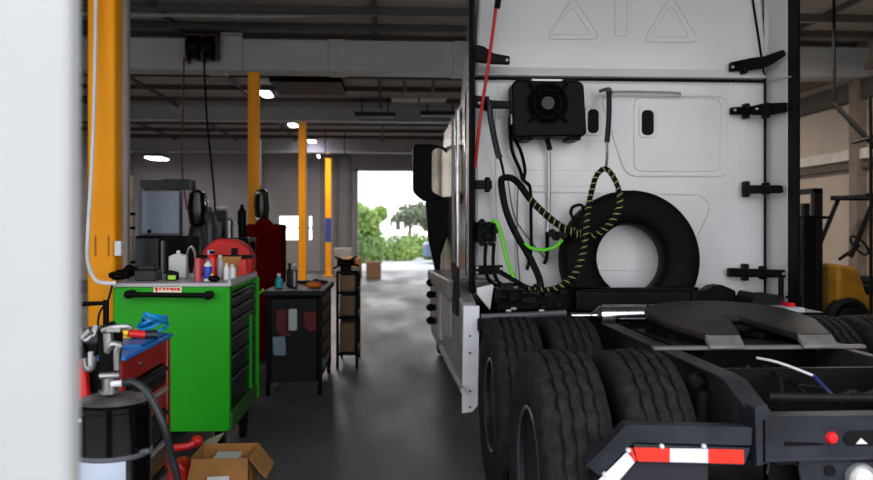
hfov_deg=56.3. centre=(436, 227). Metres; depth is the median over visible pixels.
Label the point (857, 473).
lamp
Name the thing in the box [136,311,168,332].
cable tangle
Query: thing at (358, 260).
carton
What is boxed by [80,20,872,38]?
trim
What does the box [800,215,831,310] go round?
mast
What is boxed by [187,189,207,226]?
tire
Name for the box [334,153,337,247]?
trim
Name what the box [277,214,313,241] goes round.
window
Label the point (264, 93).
diffuser
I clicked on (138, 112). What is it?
ceiling beam
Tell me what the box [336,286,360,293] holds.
shelf
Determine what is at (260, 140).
tube
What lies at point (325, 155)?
hanging fixture
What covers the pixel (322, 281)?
pile
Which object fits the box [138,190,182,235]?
control box
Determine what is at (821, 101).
trim
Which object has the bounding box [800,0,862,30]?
trim
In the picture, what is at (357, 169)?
trim
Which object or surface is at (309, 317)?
glove
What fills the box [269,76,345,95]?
air vent
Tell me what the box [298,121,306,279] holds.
support column
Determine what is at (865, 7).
ceiling
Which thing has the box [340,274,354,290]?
carton
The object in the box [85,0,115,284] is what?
cable
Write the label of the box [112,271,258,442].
cabinet
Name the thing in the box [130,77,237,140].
trim
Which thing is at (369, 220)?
leafy tree
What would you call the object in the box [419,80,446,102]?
box
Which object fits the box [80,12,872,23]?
conduit
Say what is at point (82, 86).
trim
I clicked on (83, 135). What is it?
wall
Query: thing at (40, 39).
wall
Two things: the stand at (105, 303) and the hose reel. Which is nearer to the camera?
the stand at (105, 303)
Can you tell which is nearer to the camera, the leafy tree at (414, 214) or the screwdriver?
the screwdriver
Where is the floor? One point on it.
(398, 415)
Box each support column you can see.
[88,0,122,326]
[248,72,259,223]
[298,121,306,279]
[323,153,333,275]
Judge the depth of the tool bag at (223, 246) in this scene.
5.91 m
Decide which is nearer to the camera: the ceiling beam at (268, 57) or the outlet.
the outlet
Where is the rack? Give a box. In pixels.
[336,267,360,368]
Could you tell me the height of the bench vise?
0.171 m
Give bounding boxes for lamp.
[144,152,169,159]
[260,86,274,96]
[287,123,297,126]
[307,138,316,142]
[852,468,872,479]
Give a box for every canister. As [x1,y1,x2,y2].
[80,391,152,479]
[225,216,232,237]
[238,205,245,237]
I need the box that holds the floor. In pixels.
[80,271,728,479]
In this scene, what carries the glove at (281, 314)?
hanging from the cart at (307, 357)
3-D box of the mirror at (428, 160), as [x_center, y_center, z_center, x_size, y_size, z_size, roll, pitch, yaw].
[-0.050,-0.598,9.023,0.427,0.641,0.220,0,0,-3]
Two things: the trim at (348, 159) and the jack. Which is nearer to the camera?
the jack
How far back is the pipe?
6.54 m
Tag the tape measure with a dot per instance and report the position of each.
(171, 275)
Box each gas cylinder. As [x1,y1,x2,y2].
[188,225,206,254]
[204,207,217,245]
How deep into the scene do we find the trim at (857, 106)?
12.62 m
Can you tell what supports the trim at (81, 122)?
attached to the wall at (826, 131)
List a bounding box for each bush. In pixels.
[358,234,383,262]
[382,234,417,260]
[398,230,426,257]
[415,229,431,259]
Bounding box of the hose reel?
[181,33,220,209]
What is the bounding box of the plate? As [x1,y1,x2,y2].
[220,32,242,70]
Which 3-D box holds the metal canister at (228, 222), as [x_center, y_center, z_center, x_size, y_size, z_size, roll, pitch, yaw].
[-2.111,-0.011,8.289,0.080,0.220,0.078,0,0,-3]
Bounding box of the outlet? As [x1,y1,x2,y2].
[110,380,121,386]
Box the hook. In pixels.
[81,351,96,372]
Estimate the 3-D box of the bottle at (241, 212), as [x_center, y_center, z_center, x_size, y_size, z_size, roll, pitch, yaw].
[-2.004,-0.071,8.396,0.090,0.340,0.088,0,0,-3]
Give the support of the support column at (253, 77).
on the floor
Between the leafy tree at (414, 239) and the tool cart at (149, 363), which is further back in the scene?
the leafy tree at (414, 239)
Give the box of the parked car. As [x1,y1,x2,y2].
[422,242,431,256]
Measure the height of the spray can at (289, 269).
0.224 m
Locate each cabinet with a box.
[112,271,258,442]
[135,235,198,273]
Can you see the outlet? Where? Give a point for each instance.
(113, 383)
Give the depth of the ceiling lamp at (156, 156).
26.14 m
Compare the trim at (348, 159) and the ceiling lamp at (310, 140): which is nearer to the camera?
the ceiling lamp at (310, 140)
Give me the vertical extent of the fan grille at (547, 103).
0.308 m
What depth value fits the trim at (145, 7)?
10.54 m
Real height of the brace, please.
4.420 m
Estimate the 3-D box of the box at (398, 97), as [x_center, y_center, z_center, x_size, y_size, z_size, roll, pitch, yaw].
[-0.602,-2.650,15.542,0.500,0.440,0.500,0,0,-3]
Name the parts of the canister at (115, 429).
lid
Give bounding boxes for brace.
[832,0,872,314]
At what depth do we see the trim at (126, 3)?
6.22 m
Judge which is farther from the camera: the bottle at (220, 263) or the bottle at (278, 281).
the bottle at (278, 281)
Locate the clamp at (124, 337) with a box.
[122,328,137,338]
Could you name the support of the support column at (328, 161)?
on the floor
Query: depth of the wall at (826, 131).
13.66 m
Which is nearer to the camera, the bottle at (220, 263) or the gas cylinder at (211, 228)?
the bottle at (220, 263)
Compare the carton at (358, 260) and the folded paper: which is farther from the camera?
the carton at (358, 260)
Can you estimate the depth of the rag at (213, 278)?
5.21 m
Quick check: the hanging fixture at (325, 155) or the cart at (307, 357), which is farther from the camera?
the hanging fixture at (325, 155)
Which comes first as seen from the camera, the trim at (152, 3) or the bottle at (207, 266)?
the bottle at (207, 266)
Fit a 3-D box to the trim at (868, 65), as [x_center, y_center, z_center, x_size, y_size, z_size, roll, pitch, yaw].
[6.373,-2.480,16.657,0.100,0.100,26.500,0,0,-3]
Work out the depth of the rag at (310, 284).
7.80 m
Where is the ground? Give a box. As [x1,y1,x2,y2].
[362,258,433,270]
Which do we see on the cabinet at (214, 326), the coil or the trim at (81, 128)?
the coil
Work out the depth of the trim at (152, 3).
11.75 m
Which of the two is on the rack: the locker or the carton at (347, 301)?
the carton at (347, 301)
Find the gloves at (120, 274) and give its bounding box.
[108,267,134,279]
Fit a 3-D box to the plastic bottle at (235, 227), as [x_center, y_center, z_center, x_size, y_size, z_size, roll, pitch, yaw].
[-2.033,0.019,8.244,0.060,0.160,0.058,0,0,-3]
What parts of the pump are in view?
lever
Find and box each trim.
[80,2,872,22]
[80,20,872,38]
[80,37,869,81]
[80,74,462,79]
[80,84,461,92]
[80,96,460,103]
[80,100,177,139]
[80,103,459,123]
[80,121,448,126]
[80,127,444,132]
[123,0,129,280]
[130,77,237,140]
[130,134,443,138]
[130,138,443,153]
[145,0,296,140]
[260,153,263,188]
[320,158,323,270]
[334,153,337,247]
[347,154,350,247]
[355,167,411,255]
[372,0,383,141]
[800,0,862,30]
[800,60,872,92]
[800,76,872,116]
[800,147,868,167]
[800,162,868,175]
[849,42,866,275]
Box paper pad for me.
[288,309,296,330]
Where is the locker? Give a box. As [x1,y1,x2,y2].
[246,219,285,357]
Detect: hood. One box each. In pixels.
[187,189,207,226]
[254,189,269,220]
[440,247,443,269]
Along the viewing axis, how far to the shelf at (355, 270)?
8.96 m
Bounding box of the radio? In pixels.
[134,265,161,280]
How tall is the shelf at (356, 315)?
0.030 m
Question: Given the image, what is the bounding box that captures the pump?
[97,321,181,479]
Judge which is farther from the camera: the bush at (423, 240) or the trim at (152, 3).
the bush at (423, 240)
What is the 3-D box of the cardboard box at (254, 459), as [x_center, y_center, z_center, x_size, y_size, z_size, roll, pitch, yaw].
[-1.196,1.383,4.683,0.484,0.334,0.372,0,0,-3]
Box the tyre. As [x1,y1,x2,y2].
[558,190,699,311]
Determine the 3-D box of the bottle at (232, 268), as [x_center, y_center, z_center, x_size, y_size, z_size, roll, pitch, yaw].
[-1.375,0.295,5.478,0.052,0.100,0.051,0,0,-3]
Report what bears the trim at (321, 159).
attached to the wall at (230, 170)
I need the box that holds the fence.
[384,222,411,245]
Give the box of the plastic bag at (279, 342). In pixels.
[272,336,285,355]
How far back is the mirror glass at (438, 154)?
8.90 m
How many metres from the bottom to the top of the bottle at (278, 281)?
0.134 m
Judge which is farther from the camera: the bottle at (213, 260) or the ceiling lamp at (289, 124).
the ceiling lamp at (289, 124)
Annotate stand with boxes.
[81,286,112,325]
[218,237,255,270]
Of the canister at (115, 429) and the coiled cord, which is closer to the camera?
the canister at (115, 429)
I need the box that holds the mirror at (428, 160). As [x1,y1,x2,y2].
[412,144,445,200]
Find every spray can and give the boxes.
[194,258,201,280]
[287,263,291,284]
[291,263,297,285]
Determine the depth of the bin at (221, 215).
8.38 m
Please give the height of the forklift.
2.100 m
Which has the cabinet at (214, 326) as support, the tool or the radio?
the radio
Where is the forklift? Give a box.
[800,188,868,316]
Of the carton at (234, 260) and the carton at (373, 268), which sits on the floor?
the carton at (373, 268)
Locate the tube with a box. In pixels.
[260,140,260,184]
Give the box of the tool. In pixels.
[80,358,90,397]
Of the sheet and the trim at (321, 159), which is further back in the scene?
the trim at (321, 159)
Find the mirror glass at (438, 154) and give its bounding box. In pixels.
[432,148,445,196]
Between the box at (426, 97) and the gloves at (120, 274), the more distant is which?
the box at (426, 97)
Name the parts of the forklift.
mast rail, guard post, guard post, seat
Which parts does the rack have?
leg, leg, leg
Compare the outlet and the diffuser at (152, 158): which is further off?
the diffuser at (152, 158)
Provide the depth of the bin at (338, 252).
25.86 m
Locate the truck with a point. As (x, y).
(566, 105)
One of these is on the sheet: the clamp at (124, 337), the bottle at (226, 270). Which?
the clamp at (124, 337)
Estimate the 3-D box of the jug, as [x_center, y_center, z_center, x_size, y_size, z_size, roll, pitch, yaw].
[-1.778,0.250,5.614,0.120,0.190,0.060,0,0,-3]
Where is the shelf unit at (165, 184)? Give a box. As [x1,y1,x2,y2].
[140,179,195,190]
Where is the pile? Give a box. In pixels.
[298,279,327,283]
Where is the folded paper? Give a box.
[213,451,241,458]
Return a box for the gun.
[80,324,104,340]
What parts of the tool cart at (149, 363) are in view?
red frame, drawer, drawer pull, drawer pull, drawer, drawer, drawer, drawer, drawer pull, drawer pull, drawer pull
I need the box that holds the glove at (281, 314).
[275,309,291,336]
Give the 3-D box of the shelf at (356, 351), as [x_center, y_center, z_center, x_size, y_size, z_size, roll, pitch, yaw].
[-1.008,1.385,9.372,0.240,0.030,0.830,0,0,-3]
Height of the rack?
1.077 m
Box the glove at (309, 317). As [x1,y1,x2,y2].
[303,311,316,332]
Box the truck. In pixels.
[412,0,872,479]
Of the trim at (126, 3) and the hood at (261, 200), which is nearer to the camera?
the trim at (126, 3)
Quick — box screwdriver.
[123,330,157,338]
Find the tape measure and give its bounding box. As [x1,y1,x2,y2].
[166,270,178,280]
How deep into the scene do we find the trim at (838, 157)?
13.44 m
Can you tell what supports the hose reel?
attached to the wall at (826, 131)
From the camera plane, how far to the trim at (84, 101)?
23.07 m
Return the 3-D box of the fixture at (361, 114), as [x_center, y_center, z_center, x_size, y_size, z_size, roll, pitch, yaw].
[-1.355,-2.655,17.951,0.900,0.431,0.300,0,0,-3]
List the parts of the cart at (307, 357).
corner post, panel, corner post, drawer, drawer, drawer, drawer, drawer, drawer pull, drawer pull, corner post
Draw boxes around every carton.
[217,256,241,275]
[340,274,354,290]
[340,294,354,315]
[340,319,354,351]
[341,257,361,276]
[366,261,380,278]
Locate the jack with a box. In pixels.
[171,435,202,479]
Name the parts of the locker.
door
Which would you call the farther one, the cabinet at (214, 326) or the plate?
the plate
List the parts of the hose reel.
frame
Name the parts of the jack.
arm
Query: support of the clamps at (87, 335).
on the tool cart at (149, 363)
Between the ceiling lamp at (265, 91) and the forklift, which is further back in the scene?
the ceiling lamp at (265, 91)
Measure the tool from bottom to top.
0.986 m
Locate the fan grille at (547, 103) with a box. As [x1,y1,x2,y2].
[526,82,568,124]
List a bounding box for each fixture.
[319,132,349,157]
[354,97,395,117]
[420,103,454,116]
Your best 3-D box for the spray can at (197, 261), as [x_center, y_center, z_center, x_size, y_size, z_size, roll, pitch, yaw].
[-1.556,0.270,5.317,0.048,0.150,0.047,0,0,-3]
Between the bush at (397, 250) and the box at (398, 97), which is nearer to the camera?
the box at (398, 97)
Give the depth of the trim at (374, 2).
11.96 m
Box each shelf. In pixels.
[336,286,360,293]
[337,267,360,273]
[337,309,360,318]
[339,342,360,354]
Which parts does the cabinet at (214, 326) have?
handle, drawer, drawer, drawer, drawer, drawer, drawer, drawer, kick panel, drawer pull, drawer pull, drawer pull, drawer pull, drawer pull, drawer pull, drawer pull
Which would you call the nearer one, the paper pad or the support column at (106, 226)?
the support column at (106, 226)
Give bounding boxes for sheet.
[91,332,165,347]
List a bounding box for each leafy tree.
[358,202,387,245]
[389,201,426,235]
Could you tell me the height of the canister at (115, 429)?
0.780 m
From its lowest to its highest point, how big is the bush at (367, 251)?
1.626 m
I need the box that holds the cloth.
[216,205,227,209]
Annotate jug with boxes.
[169,250,187,277]
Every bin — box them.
[214,210,227,237]
[334,248,351,276]
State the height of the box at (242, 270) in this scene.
0.120 m
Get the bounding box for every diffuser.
[145,157,168,159]
[260,91,272,96]
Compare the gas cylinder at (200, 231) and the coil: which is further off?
the gas cylinder at (200, 231)
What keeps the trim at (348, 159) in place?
attached to the wall at (230, 170)
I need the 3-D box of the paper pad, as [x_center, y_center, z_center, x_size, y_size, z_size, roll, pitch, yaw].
[-1.330,0.849,7.536,0.082,0.203,0.033,0,0,-3]
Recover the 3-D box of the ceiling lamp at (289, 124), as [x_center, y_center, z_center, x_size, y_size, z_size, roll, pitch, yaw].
[-3.841,-2.800,21.813,0.260,0.140,0.510,0,0,-3]
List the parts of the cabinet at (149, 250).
door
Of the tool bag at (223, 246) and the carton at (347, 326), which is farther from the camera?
the carton at (347, 326)
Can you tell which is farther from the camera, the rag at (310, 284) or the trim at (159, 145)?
the trim at (159, 145)
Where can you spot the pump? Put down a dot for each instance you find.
(110, 335)
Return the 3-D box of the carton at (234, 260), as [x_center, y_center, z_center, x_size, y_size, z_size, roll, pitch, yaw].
[-1.484,0.275,5.842,0.169,0.140,0.040,0,0,-3]
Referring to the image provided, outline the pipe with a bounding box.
[130,176,134,279]
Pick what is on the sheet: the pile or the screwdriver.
the screwdriver
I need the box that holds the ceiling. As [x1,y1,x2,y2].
[80,0,872,139]
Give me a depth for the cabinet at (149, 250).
6.87 m
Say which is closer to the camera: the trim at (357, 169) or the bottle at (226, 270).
the bottle at (226, 270)
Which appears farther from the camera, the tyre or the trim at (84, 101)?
the trim at (84, 101)
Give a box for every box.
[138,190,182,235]
[187,432,273,479]
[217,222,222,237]
[238,260,247,276]
[392,80,418,102]
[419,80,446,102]
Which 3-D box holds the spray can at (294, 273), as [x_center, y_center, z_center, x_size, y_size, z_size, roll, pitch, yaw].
[-1.417,0.466,8.130,0.060,0.224,0.060,0,0,-3]
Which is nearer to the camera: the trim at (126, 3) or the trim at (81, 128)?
the trim at (126, 3)
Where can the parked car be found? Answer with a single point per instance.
(426, 252)
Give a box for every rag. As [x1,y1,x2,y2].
[208,275,219,281]
[305,282,322,287]
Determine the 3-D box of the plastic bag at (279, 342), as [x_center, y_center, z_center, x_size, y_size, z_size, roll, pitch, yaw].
[-1.453,1.089,7.529,0.126,0.183,0.033,0,0,-3]
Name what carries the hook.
hanging from the clamps at (87, 335)
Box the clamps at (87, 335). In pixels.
[80,325,98,358]
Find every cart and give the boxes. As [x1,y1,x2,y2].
[89,333,172,479]
[262,282,333,395]
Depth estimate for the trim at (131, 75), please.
15.05 m
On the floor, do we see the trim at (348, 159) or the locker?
the locker
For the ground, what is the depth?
33.73 m
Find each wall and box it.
[0,0,79,479]
[80,131,133,280]
[134,152,411,270]
[800,40,872,274]
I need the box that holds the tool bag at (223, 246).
[197,238,255,274]
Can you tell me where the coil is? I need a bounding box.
[186,246,196,277]
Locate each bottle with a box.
[204,259,211,280]
[207,251,216,275]
[217,255,223,278]
[223,263,229,279]
[229,264,235,278]
[232,222,238,237]
[275,274,282,287]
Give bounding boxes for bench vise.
[333,255,358,270]
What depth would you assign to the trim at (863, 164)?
13.53 m
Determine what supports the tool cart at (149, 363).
on the floor
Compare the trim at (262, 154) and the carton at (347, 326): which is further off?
the trim at (262, 154)

